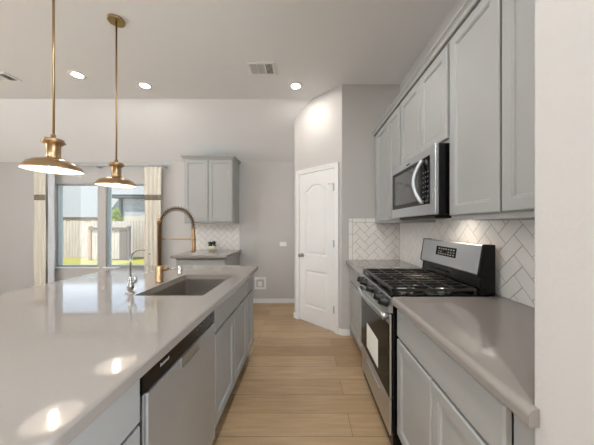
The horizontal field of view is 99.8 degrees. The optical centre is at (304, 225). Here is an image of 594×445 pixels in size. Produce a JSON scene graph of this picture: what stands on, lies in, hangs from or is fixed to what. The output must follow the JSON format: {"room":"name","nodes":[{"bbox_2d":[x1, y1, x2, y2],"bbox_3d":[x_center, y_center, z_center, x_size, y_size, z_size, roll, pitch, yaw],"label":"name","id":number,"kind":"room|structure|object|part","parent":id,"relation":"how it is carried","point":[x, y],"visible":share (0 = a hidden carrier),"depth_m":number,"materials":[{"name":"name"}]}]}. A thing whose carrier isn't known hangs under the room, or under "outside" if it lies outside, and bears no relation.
{"room":"kitchen","nodes":[
{"label":"kitchen","id":0,"kind":"room"},
{"bbox_2d":[0,162,293,298],"bbox_3d":[-3.126,0.101,4.360,6.548,2.438,0.140,0,0,0],"label":"wall","id":1,"kind":"structure","parent":0,"point":[266,189],"depth_m":4.29,"materials":[{"name":"paint"}]},
{"bbox_2d":[55,184,98,267],"bbox_3d":[-3.925,-0.003,4.322,0.790,1.450,0.115,0,0,0],"label":"window","id":2,"kind":"structure","parent":1,"relation":"in","point":[59,186],"depth_m":4.33,"materials":[{"name":"grey plastic"}]},
{"bbox_3d":[-3.925,0.711,4.293,0.790,0.022,0.055,0,0,0],"label":"sill","id":3,"kind":"part","parent":2,"relation":"part of","materials":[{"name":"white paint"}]},
{"bbox_2d":[78,164,167,168],"bbox_3d":[-3.460,-1.005,4.218,2.364,0.048,0.143,0,0,0],"label":"curtain rod","id":4,"kind":"object","parent":1,"relation":"attached to","point":[95,165],"visible":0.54,"depth_m":4.16,"materials":[{"name":"grey metal"}]},
{"bbox_2d":[33,172,45,285],"bbox_3d":[-4.421,0.155,4.171,0.210,2.289,0.050,0,0,0],"label":"curtain","id":5,"kind":"object","parent":4,"relation":"hanging from","point":[39,246],"visible":0.82,"depth_m":4.17,"materials":[{"name":"fabric"}]},
{"bbox_2d":[47,174,54,282],"bbox_3d":[-4.264,0.155,4.202,0.122,2.289,0.054,0,0,0],"label":"sheer curtain","id":6,"kind":"object","parent":4,"relation":"hanging from","point":[50,177],"visible":0.82,"depth_m":4.19,"materials":[{"name":"white fabric"}]},
{"bbox_3d":[-3.460,-1.005,4.170,2.320,0.026,0.026,0,0,0],"label":"rod","id":7,"kind":"part","parent":4,"relation":"part of","materials":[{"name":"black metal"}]},
{"bbox_2d":[144,166,161,264],"bbox_3d":[-2.536,0.155,4.171,0.293,2.289,0.050,0,0,0],"label":"curtain","id":8,"kind":"object","parent":4,"relation":"hanging from","point":[152,175],"visible":0.67,"depth_m":4.17,"materials":[{"name":"fabric"}]},
{"bbox_2d":[103,184,143,267],"bbox_3d":[-3.062,-0.003,4.322,0.783,1.450,0.115,0,0,0],"label":"window","id":9,"kind":"structure","parent":1,"relation":"in","point":[109,265],"depth_m":4.33,"materials":[{"name":"grey plastic"}]},
{"bbox_2d":[180,155,240,223],"bbox_3d":[-1.512,-0.568,4.080,0.834,1.052,0.419,0,0,0],"label":"upper cabinet","id":10,"kind":"object","parent":1,"relation":"attached to","point":[211,182],"visible":1,"depth_m":3.91,"materials":[{"name":"grey paint"}]},
{"bbox_3d":[-1.702,-0.553,3.914,0.372,0.977,0.020,0,0,0],"label":"door","id":11,"kind":"part","parent":10,"relation":"part of","materials":[{"name":"grey paint"}]},
{"bbox_3d":[-1.512,-1.070,4.080,0.834,0.048,0.419,0,0,0],"label":"crown","id":12,"kind":"part","parent":10,"relation":"part of","materials":[{"name":"grey paint"}]},
{"bbox_3d":[-1.323,-0.553,3.914,0.371,0.977,0.020,0,0,0],"label":"door","id":13,"kind":"part","parent":10,"relation":"part of","materials":[{"name":"grey paint"}]},
{"bbox_2d":[192,223,239,249],"bbox_3d":[-1.524,0.178,4.287,0.812,0.460,0.007,0,0,0],"label":"backsplash","id":14,"kind":"structure","parent":1,"relation":"attached to","point":[226,236],"depth_m":4.28,"materials":[{"name":"grey tile"}]},
{"bbox_2d":[254,278,265,288],"bbox_3d":[-0.767,0.983,4.283,0.196,0.200,0.014,0,0,0],"label":"outlet box","id":15,"kind":"object","parent":1,"relation":"attached to","point":[260,283],"visible":1,"depth_m":4.28,"materials":[{"name":"white paint"}]},
{"bbox_2d":[253,299,293,302],"bbox_3d":[-3.276,1.282,4.283,6.248,0.075,0.014,0,0,0],"label":"baseboard","id":16,"kind":"structure","parent":1,"relation":"attached to","point":[254,300],"depth_m":4.28,"materials":[{"name":"white paint"}]},
{"bbox_2d":[208,246,215,250],"bbox_3d":[-1.522,0.366,4.100,0.132,0.080,0.132,0,0,0],"label":"pot","id":17,"kind":"object","parent":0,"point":[211,248],"depth_m":4.05,"materials":[{"name":"beige ceramic"}]},
{"bbox_2d":[0,0,455,161],"bbox_3d":[-2.450,-1.468,0.715,7.900,0.924,7.430,0,0,0],"label":"ceiling","id":18,"kind":"structure","parent":0,"point":[204,99],"depth_m":2.65,"materials":[{"name":"paint"}]},
{"bbox_2d":[0,72,21,81],"bbox_3d":[-3.487,-1.704,2.860,0.311,0.011,0.180,0,0,0],"label":"ceiling vent","id":19,"kind":"object","parent":18,"relation":"in","point":[4,77],"visible":1,"depth_m":2.88,"materials":[{"name":"white metal"}]},
{"bbox_2d":[17,0,84,175],"bbox_3d":[-1.513,-1.021,1.504,0.287,1.378,0.287,0,0,0],"label":"pendant light","id":20,"kind":"object","parent":18,"relation":"hanging from","point":[52,163],"visible":1,"depth_m":1.50,"materials":[{"name":"gold metal"}]},
{"bbox_3d":[-1.513,-0.370,1.504,0.287,0.076,0.287,0,0,0],"label":"lamp shade","id":21,"kind":"part","parent":20,"relation":"part of","materials":[{"name":"gold metal"}]},
{"bbox_3d":[-1.513,-1.101,1.504,0.013,1.178,0.013,0,0,0],"label":"rod","id":22,"kind":"part","parent":20,"relation":"part of","materials":[{"name":"gold metal"}]},
{"bbox_2d":[67,70,86,78],"bbox_3d":[-2.570,-1.706,2.825,0.168,0.007,0.168,0,0,0],"label":"recessed light","id":23,"kind":"object","parent":18,"relation":"in","point":[76,74],"visible":1,"depth_m":2.81,"materials":[{"name":"white paint"}]},
{"bbox_2d":[94,14,136,188],"bbox_3d":[-1.562,-1.021,2.070,0.287,1.378,0.287,0,0,0],"label":"pendant light","id":24,"kind":"object","parent":18,"relation":"hanging from","point":[115,180],"visible":1,"depth_m":2.06,"materials":[{"name":"gold metal"}]},
{"bbox_3d":[-1.562,-0.370,2.070,0.287,0.076,0.287,0,0,0],"label":"lamp shade","id":25,"kind":"part","parent":24,"relation":"part of","materials":[{"name":"gold metal"}]},
{"bbox_3d":[-1.562,-1.101,2.070,0.013,1.178,0.013,0,0,0],"label":"rod","id":26,"kind":"part","parent":24,"relation":"part of","materials":[{"name":"gold metal"}]},
{"bbox_2d":[137,81,152,88],"bbox_3d":[-1.946,-1.706,3.040,0.168,0.007,0.168,0,0,0],"label":"recessed light","id":27,"kind":"object","parent":18,"relation":"in","point":[141,84],"visible":1,"depth_m":3.03,"materials":[{"name":"white paint"}]},
{"bbox_2d":[246,62,276,75],"bbox_3d":[-0.469,-1.704,2.715,0.301,0.011,0.230,0,0,0],"label":"ceiling vent","id":28,"kind":"object","parent":18,"relation":"in","point":[254,68],"visible":1,"depth_m":2.71,"materials":[{"name":"white metal"}]},
{"bbox_2d":[289,82,302,89],"bbox_3d":[-0.113,-1.706,3.045,0.168,0.007,0.168,0,0,0],"label":"recessed light","id":29,"kind":"object","parent":18,"relation":"in","point":[293,85],"visible":1,"depth_m":3.03,"materials":[{"name":"white paint"}]},
{"bbox_2d":[211,303,390,444],"bbox_3d":[-2.450,1.380,0.715,7.900,0.120,7.430,0,0,0],"label":"floor","id":30,"kind":"structure","parent":0,"point":[299,381],"depth_m":1.97,"materials":[{"name":"brown wood"}]},
{"bbox_2d":[69,379,139,444],"bbox_3d":[-0.840,0.883,0.646,0.640,0.874,0.302,0,0,0],"label":"base cabinet","id":31,"kind":"object","parent":30,"relation":"on","point":[117,425],"visible":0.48,"depth_m":0.70,"materials":[{"name":"grey paint"}]},
{"bbox_3d":[-0.530,0.766,0.646,0.020,0.268,0.292,0,0,0],"label":"drawer","id":32,"kind":"part","parent":31,"relation":"part of","materials":[{"name":"grey paint"}]},
{"bbox_2d":[137,311,214,444],"bbox_3d":[-0.823,0.885,1.120,0.634,0.870,0.640,0,0,0],"label":"dishwasher","id":33,"kind":"object","parent":30,"relation":"on","point":[177,394],"visible":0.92,"depth_m":1.06,"materials":[{"name":"silver metal"}]},
{"bbox_3d":[-0.534,0.876,0.809,0.020,0.657,0.011,0,0,0],"label":"trim","id":34,"kind":"part","parent":33,"relation":"part of","materials":[{"name":"silver metal"}]},
{"bbox_3d":[-0.531,0.501,1.118,0.026,0.086,0.632,0,0,0],"label":"control panel","id":35,"kind":"part","parent":33,"relation":"part of","materials":[{"name":"black plastic"}]},
{"bbox_3d":[-0.511,0.573,1.120,0.010,0.050,0.170,0,0,0],"label":"handle","id":36,"kind":"part","parent":33,"relation":"part of","materials":[{"name":"silver metal"}]},
{"bbox_2d":[176,253,239,264],"bbox_3d":[-1.474,0.883,3.900,0.712,0.874,0.749,0,0,0],"label":"base cabinet","id":37,"kind":"object","parent":30,"relation":"on","point":[235,259],"visible":0.09,"depth_m":3.52,"materials":[{"name":"grey paint"}]},
{"bbox_3d":[-1.474,0.544,3.535,0.692,0.152,0.020,0,0,0],"label":"drawer","id":38,"kind":"part","parent":37,"relation":"part of","materials":[{"name":"grey paint"}]},
{"bbox_2d":[170,250,240,257],"bbox_3d":[-1.474,0.426,3.866,0.772,0.040,0.832,0,0,0],"label":"countertop","id":39,"kind":"structure","parent":37,"relation":"on","point":[199,253],"depth_m":3.56,"materials":[{"name":"grey stone"}]},
{"bbox_2d":[208,241,216,250],"bbox_3d":[-1.526,0.324,4.103,0.136,0.165,0.141,0,0,-26],"label":"potted succulent","id":40,"kind":"object","parent":39,"relation":"on","point":[210,247],"visible":1,"depth_m":4.06,"materials":[{"name":"white ceramic"}]},
{"bbox_2d":[214,280,246,427],"bbox_3d":[-0.840,0.883,1.849,0.640,0.874,0.807,0,0,0],"label":"base cabinet","id":41,"kind":"object","parent":30,"relation":"on","point":[230,317],"visible":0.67,"depth_m":1.73,"materials":[{"name":"grey paint"}]},
{"bbox_3d":[-0.530,0.907,1.649,0.020,0.545,0.394,0,0,0],"label":"door","id":42,"kind":"part","parent":41,"relation":"part of","materials":[{"name":"grey paint"}]},
{"bbox_3d":[-0.530,0.544,1.849,0.020,0.152,0.794,0,0,0],"label":"drawer","id":43,"kind":"part","parent":41,"relation":"part of","materials":[{"name":"grey paint"}]},
{"bbox_3d":[-0.530,0.907,2.050,0.020,0.545,0.392,0,0,0],"label":"door","id":44,"kind":"part","parent":41,"relation":"part of","materials":[{"name":"grey paint"}]},
{"bbox_2d":[245,275,252,355],"bbox_3d":[-0.840,0.883,2.390,0.640,0.874,0.270,0,0,0],"label":"base cabinet","id":45,"kind":"object","parent":30,"relation":"on","point":[249,295],"visible":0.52,"depth_m":2.39,"materials":[{"name":"grey paint"}]},
{"bbox_3d":[-0.530,0.544,2.390,0.020,0.152,0.256,0,0,0],"label":"drawer","id":46,"kind":"part","parent":45,"relation":"part of","materials":[{"name":"grey paint"}]},
{"bbox_2d":[350,267,361,352],"bbox_3d":[0.831,0.883,2.590,0.617,0.874,0.829,0,0,0],"label":"base cabinet","id":47,"kind":"object","parent":30,"relation":"on","point":[355,296],"visible":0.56,"depth_m":2.58,"materials":[{"name":"grey paint"}]},
{"bbox_3d":[0.532,0.910,2.734,0.020,0.540,0.392,0,0,0],"label":"door","id":48,"kind":"part","parent":47,"relation":"part of","materials":[{"name":"grey paint"}]},
{"bbox_3d":[0.532,0.548,2.556,0.020,0.153,0.748,0,0,0],"label":"drawer","id":49,"kind":"part","parent":47,"relation":"part of","materials":[{"name":"grey paint"}]},
{"bbox_3d":[0.532,0.910,2.356,0.020,0.540,0.348,0,0,0],"label":"door","id":50,"kind":"part","parent":47,"relation":"part of","materials":[{"name":"grey paint"}]},
{"bbox_2d":[346,260,421,276],"bbox_3d":[0.816,0.426,2.592,0.642,0.040,0.842,0,0,0],"label":"countertop","id":51,"kind":"structure","parent":47,"relation":"on","point":[357,265],"depth_m":2.60,"materials":[{"name":"grey stone"}]},
{"bbox_2d":[357,238,494,444],"bbox_3d":[0.766,0.713,1.806,0.667,1.214,0.727,0,0,0],"label":"gas range","id":52,"kind":"object","parent":30,"relation":"on","point":[449,268],"visible":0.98,"depth_m":1.59,"materials":[{"name":"silver metal"}]},
{"bbox_3d":[0.470,0.455,2.006,0.056,0.062,0.062,0,0,0],"label":"knob","id":53,"kind":"part","parent":52,"relation":"part of","materials":[{"name":"black plastic"}]},
{"bbox_3d":[0.470,0.455,1.803,0.056,0.062,0.062,0,0,0],"label":"knob","id":54,"kind":"part","parent":52,"relation":"part of","materials":[{"name":"black plastic"}]},
{"bbox_2d":[367,324,377,366],"bbox_3d":[0.485,0.852,1.815,0.001,0.187,0.300,0,0,0],"label":"paper sheet","id":55,"kind":"object","parent":52,"relation":"attached to","point":[372,341],"visible":1,"depth_m":1.80,"materials":[{"name":"white paper"}]},
{"bbox_3d":[0.461,0.530,1.804,0.055,0.037,0.685,0,0,0],"label":"handle","id":56,"kind":"part","parent":52,"relation":"part of","materials":[{"name":"silver metal"}]},
{"bbox_3d":[0.488,1.063,1.804,0.008,0.010,0.340,0,0,0],"label":"drawer pull","id":57,"kind":"part","parent":52,"relation":"part of","materials":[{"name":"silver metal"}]},
{"bbox_3d":[0.497,1.113,1.804,0.015,0.203,0.715,0,0,0],"label":"drawer","id":58,"kind":"part","parent":52,"relation":"part of","materials":[{"name":"silver metal"}]},
{"bbox_3d":[0.497,0.759,1.804,0.015,0.491,0.715,0,0,0],"label":"door frame","id":59,"kind":"part","parent":52,"relation":"part of","materials":[{"name":"silver metal"}]},
{"bbox_3d":[0.497,0.457,1.804,0.030,0.097,0.717,0,0,0],"label":"control panel","id":60,"kind":"part","parent":52,"relation":"part of","materials":[{"name":"silver metal"}]},
{"bbox_3d":[0.470,0.455,1.600,0.056,0.062,0.062,0,0,0],"label":"knob","id":61,"kind":"part","parent":52,"relation":"part of","materials":[{"name":"black plastic"}]},
{"bbox_3d":[0.470,0.455,1.500,0.056,0.062,0.062,0,0,0],"label":"knob","id":62,"kind":"part","parent":52,"relation":"part of","materials":[{"name":"black plastic"}]},
{"bbox_2d":[363,273,480,297],"bbox_3d":[0.760,0.411,1.804,0.520,0.018,0.723,0,0,0],"label":"cooktop","id":63,"kind":"object","parent":52,"relation":"in","point":[384,291],"depth_m":1.51,"materials":[{"name":"black metal"}]},
{"bbox_3d":[1.051,0.201,1.810,0.092,0.182,0.708,0,0,0],"label":"backguard panel","id":64,"kind":"part","parent":52,"relation":"part of","materials":[{"name":"silver metal"}]},
{"bbox_2d":[397,309,534,444],"bbox_3d":[0.831,0.883,1.000,0.617,0.874,0.857,0,0,0],"label":"base cabinet","id":65,"kind":"object","parent":30,"relation":"on","point":[439,402],"visible":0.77,"depth_m":0.97,"materials":[{"name":"grey paint"}]},
{"bbox_3d":[0.532,0.910,1.232,0.020,0.540,0.380,0,0,0],"label":"door","id":66,"kind":"part","parent":65,"relation":"part of","materials":[{"name":"grey paint"}]},
{"bbox_3d":[0.532,0.910,0.845,0.020,0.540,0.379,0,0,0],"label":"door","id":67,"kind":"part","parent":65,"relation":"part of","materials":[{"name":"grey paint"}]},
{"bbox_2d":[391,297,539,427],"bbox_3d":[0.816,0.426,0.994,0.642,0.040,0.881,0,0,0],"label":"countertop","id":68,"kind":"structure","parent":65,"relation":"on","point":[492,339],"depth_m":0.91,"materials":[{"name":"grey stone"}]},
{"bbox_3d":[-1.332,0.883,1.510,0.337,0.874,2.030,0,0,0],"label":"kitchen island","id":69,"kind":"object","parent":30,"relation":"on","visible":0},
{"bbox_2d":[0,265,257,444],"bbox_3d":[-1.155,0.426,1.520,1.351,0.040,2.129,0,0,0],"label":"island countertop","id":70,"kind":"structure","parent":69,"relation":"on","point":[70,348],"depth_m":0.91,"materials":[{"name":"grey stone"}]},
{"bbox_2d":[125,249,150,293],"bbox_3d":[-1.005,0.271,1.508,0.148,0.269,0.052,0,0,0],"label":"water faucet","id":71,"kind":"object","parent":70,"relation":"on","point":[130,285],"visible":1,"depth_m":1.50,"materials":[{"name":"silver metal"}]},
{"bbox_3d":[-0.995,0.224,1.508,0.127,0.174,0.010,0,0,0],"label":"spout","id":72,"kind":"part","parent":71,"relation":"part of","materials":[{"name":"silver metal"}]},
{"bbox_2d":[155,206,195,282],"bbox_3d":[-0.938,0.131,1.812,0.294,0.550,0.060,0,0,0],"label":"kitchen faucet","id":73,"kind":"object","parent":70,"relation":"on","point":[159,268],"visible":1,"depth_m":1.80,"materials":[{"name":"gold metal"}]},
{"bbox_3d":[-0.923,0.094,1.812,0.264,0.018,0.036,0,0,0],"label":"support arm","id":74,"kind":"part","parent":73,"relation":"part of","materials":[{"name":"gold metal"}]},
{"bbox_2d":[177,265,182,273],"bbox_3d":[-1.062,0.371,2.128,0.044,0.069,0.044,0,0,0],"label":"air gap","id":75,"kind":"object","parent":70,"relation":"on","point":[180,268],"visible":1,"depth_m":2.11,"materials":[{"name":"silver metal"}]},
{"bbox_2d":[149,279,226,295],"bbox_3d":[-0.797,0.553,1.776,0.426,0.214,0.657,0,0,0],"label":"sink","id":76,"kind":"object","parent":70,"relation":"in","point":[187,287],"visible":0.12,"depth_m":2.09,"materials":[{"name":"silver metal"}]},
{"bbox_2d":[294,85,341,328],"bbox_3d":[0.061,-0.210,3.619,0.394,3.060,1.413,0,0,-25],"label":"wall","id":77,"kind":"structure","parent":0,"point":[318,127],"depth_m":3.26,"materials":[{"name":"paint"}]},
{"bbox_2d":[298,168,333,330],"bbox_3d":[0.135,0.296,3.296,0.628,2.024,0.100,0,0,45],"label":"door","id":78,"kind":"structure","parent":77,"relation":"in","point":[316,189],"depth_m":3.30,"materials":[{"name":"white paint"}]},
{"bbox_2d":[296,162,338,333],"bbox_3d":[0.179,0.269,3.347,0.750,2.102,0.130,0,0,45],"label":"door frame","id":79,"kind":"structure","parent":77,"relation":"attached to","point":[335,165],"depth_m":3.08,"materials":[{"name":"white paint"}]},
{"bbox_2d":[342,84,399,334],"bbox_3d":[0.822,-0.220,3.075,0.747,3.080,0.110,0,0,0],"label":"wall","id":80,"kind":"structure","parent":0,"point":[364,106],"depth_m":3.02,"materials":[{"name":"paint"}]},
{"bbox_2d":[342,329,349,335],"bbox_3d":[0.494,1.282,3.013,0.102,0.075,0.014,0,0,0],"label":"baseboard","id":81,"kind":"structure","parent":80,"relation":"attached to","point":[345,332],"depth_m":3.01,"materials":[{"name":"white paint"}]},
{"bbox_2d":[348,218,398,259],"bbox_3d":[0.831,0.157,3.017,0.614,0.502,0.007,0,0,0],"label":"backsplash","id":82,"kind":"structure","parent":80,"relation":"attached to","point":[368,239],"depth_m":3.01,"materials":[{"name":"grey tile"}]},
{"bbox_2d":[400,0,501,296],"bbox_3d":[1.205,-0.220,1.825,0.120,3.080,2.790,0,0,0],"label":"wall","id":83,"kind":"structure","parent":0,"point":[457,5],"depth_m":2.21,"materials":[{"name":"paint"}]},
{"bbox_2d":[375,102,435,222],"bbox_3d":[0.979,-0.556,2.587,0.314,1.048,0.835,0,0,0],"label":"upper cabinet","id":84,"kind":"object","parent":83,"relation":"attached to","point":[388,138],"visible":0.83,"depth_m":2.49,"materials":[{"name":"grey paint"}]},
{"bbox_3d":[0.832,-0.557,2.663,0.020,0.996,0.383,0,0,0],"label":"door","id":85,"kind":"part","parent":84,"relation":"part of","materials":[{"name":"grey paint"}]},
{"bbox_3d":[0.832,-0.557,2.320,0.020,0.996,0.284,0,0,0],"label":"door","id":86,"kind":"part","parent":84,"relation":"part of","materials":[{"name":"grey paint"}]},
{"bbox_2d":[401,39,450,164],"bbox_3d":[0.979,-0.781,1.804,0.314,0.597,0.725,0,0,0],"label":"upper cabinet","id":87,"kind":"object","parent":83,"relation":"attached to","point":[425,111],"visible":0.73,"depth_m":1.68,"materials":[{"name":"grey paint"}]},
{"bbox_3d":[0.832,-0.782,1.980,0.020,0.545,0.350,0,0,0],"label":"door","id":88,"kind":"part","parent":87,"relation":"part of","materials":[{"name":"grey paint"}]},
{"bbox_2d":[392,143,450,219],"bbox_3d":[0.912,-0.265,1.804,0.447,0.433,0.721,0,0,0],"label":"microwave","id":89,"kind":"object","parent":87,"relation":"attached to","point":[421,184],"visible":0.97,"depth_m":1.58,"materials":[{"name":"silver metal"}]},
{"bbox_3d":[0.722,-0.279,1.598,0.077,0.284,0.031,0,0,34],"label":"handle","id":90,"kind":"part","parent":89,"relation":"part of","materials":[{"name":"silver metal"}]},
{"bbox_3d":[0.751,-0.281,1.562,0.005,0.293,0.109,0,0,0],"label":"control panel","id":91,"kind":"part","parent":89,"relation":"part of","materials":[{"name":"black glass"}]},
{"bbox_2d":[423,171,427,201],"bbox_3d":[0.749,-0.244,1.554,0.001,0.188,0.073,0,0,0],"label":"print","id":92,"kind":"object","parent":89,"relation":"attached to","point":[425,173],"depth_m":1.55},
{"bbox_3d":[0.832,-0.782,1.625,0.020,0.545,0.345,0,0,0],"label":"door","id":93,"kind":"part","parent":87,"relation":"part of","materials":[{"name":"grey paint"}]},
{"bbox_2d":[399,218,534,307],"bbox_3d":[1.141,0.164,1.792,0.007,0.488,2.442,0,0,0],"label":"backsplash","id":94,"kind":"structure","parent":83,"relation":"attached to","point":[513,240],"depth_m":1.46,"materials":[{"name":"grey tile"}]},
{"bbox_2d":[450,0,534,219],"bbox_3d":[0.979,-0.556,1.006,0.314,1.048,0.864,0,0,0],"label":"upper cabinet","id":95,"kind":"object","parent":83,"relation":"attached to","point":[492,53],"visible":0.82,"depth_m":1.10,"materials":[{"name":"grey paint"}]},
{"bbox_2d":[372,0,480,135],"bbox_3d":[0.947,-1.101,1.791,0.290,0.047,2.434,0,0,0],"label":"crown molding","id":96,"kind":"structure","parent":95,"relation":"attached to","point":[468,6],"depth_m":1.59,"materials":[{"name":"grey paint"}]},
{"bbox_3d":[0.832,-0.557,1.243,0.020,0.996,0.366,0,0,0],"label":"door","id":97,"kind":"part","parent":95,"relation":"part of","materials":[{"name":"grey paint"}]},
{"bbox_3d":[0.832,-0.557,0.864,0.020,0.996,0.368,0,0,0],"label":"door","id":98,"kind":"part","parent":95,"relation":"part of","materials":[{"name":"grey paint"}]},
{"bbox_2d":[535,0,593,444],"bbox_3d":[0.843,-0.220,0.497,0.645,3.080,0.145,0,0,0],"label":"wall","id":99,"kind":"structure","parent":0,"point":[564,29],"depth_m":0.50,"materials":[{"name":"paint"}]},
{"label":"outside","id":100,"kind":"structure","parent":0,"visible":0},
{"bbox_2d":[63,258,143,264],"bbox_3d":[-15.000,1.520,37.215,90.000,0.100,65.570,0,0,0],"label":"ground","id":101,"kind":"structure","parent":100,"point":[66,261],"depth_m":10.35,"materials":[{"name":"green plant"}]},
{"bbox_2d":[63,186,125,221],"bbox_3d":[-32.450,-2.705,33.250,20.300,8.350,10.700,0,0,0],"label":"house","id":102,"kind":"structure","parent":101,"relation":"on","point":[80,203],"depth_m":29.51,"materials":[{"name":"beige"}]},
{"bbox_2d":[63,220,144,257],"bbox_3d":[-10.000,0.603,11.520,12.000,1.734,0.060,0,0,0],"label":"fence","id":103,"kind":"object","parent":101,"relation":"on","point":[75,233],"visible":0.2,"depth_m":11.49,"materials":[{"name":"beige wood"}]},
{"bbox_2d":[88,226,130,260],"bbox_3d":[-8.357,0.735,10.685,1.748,1.470,0.130,0,0,0],"label":"gate","id":104,"kind":"object","parent":101,"relation":"on","point":[121,236],"visible":0.69,"depth_m":10.66,"materials":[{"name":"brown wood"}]},
{"bbox_3d":[-9.181,0.735,10.700,0.100,1.470,0.100,0,0,0],"label":"post","id":105,"kind":"part","parent":104,"relation":"part of","materials":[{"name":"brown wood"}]},
{"bbox_3d":[-8.346,0.115,10.650,1.712,0.110,0.060,0,0,0],"label":"rail","id":106,"kind":"part","parent":104,"relation":"part of","materials":[{"name":"grey wood"}]},
{"bbox_3d":[-7.533,0.735,10.700,0.100,1.470,0.100,0,0,0],"label":"post","id":107,"kind":"part","parent":104,"relation":"part of","materials":[{"name":"grey wood"}]},
{"bbox_2d":[112,208,122,221],"bbox_3d":[-10.052,0.245,13.298,0.636,2.453,0.668,0,0,0],"label":"shrub","id":108,"kind":"object","parent":101,"relation":"on","point":[116,210],"visible":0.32,"depth_m":13.29,"materials":[{"name":"green plant"}]},
{"bbox_2d":[112,186,144,221],"bbox_3d":[-7.625,-1.480,18.950,9.150,5.900,7.000,0,0,0],"label":"brick house","id":109,"kind":"structure","parent":101,"relation":"on","point":[131,200],"depth_m":16.00,"materials":[{"name":"beige"}]}
]}

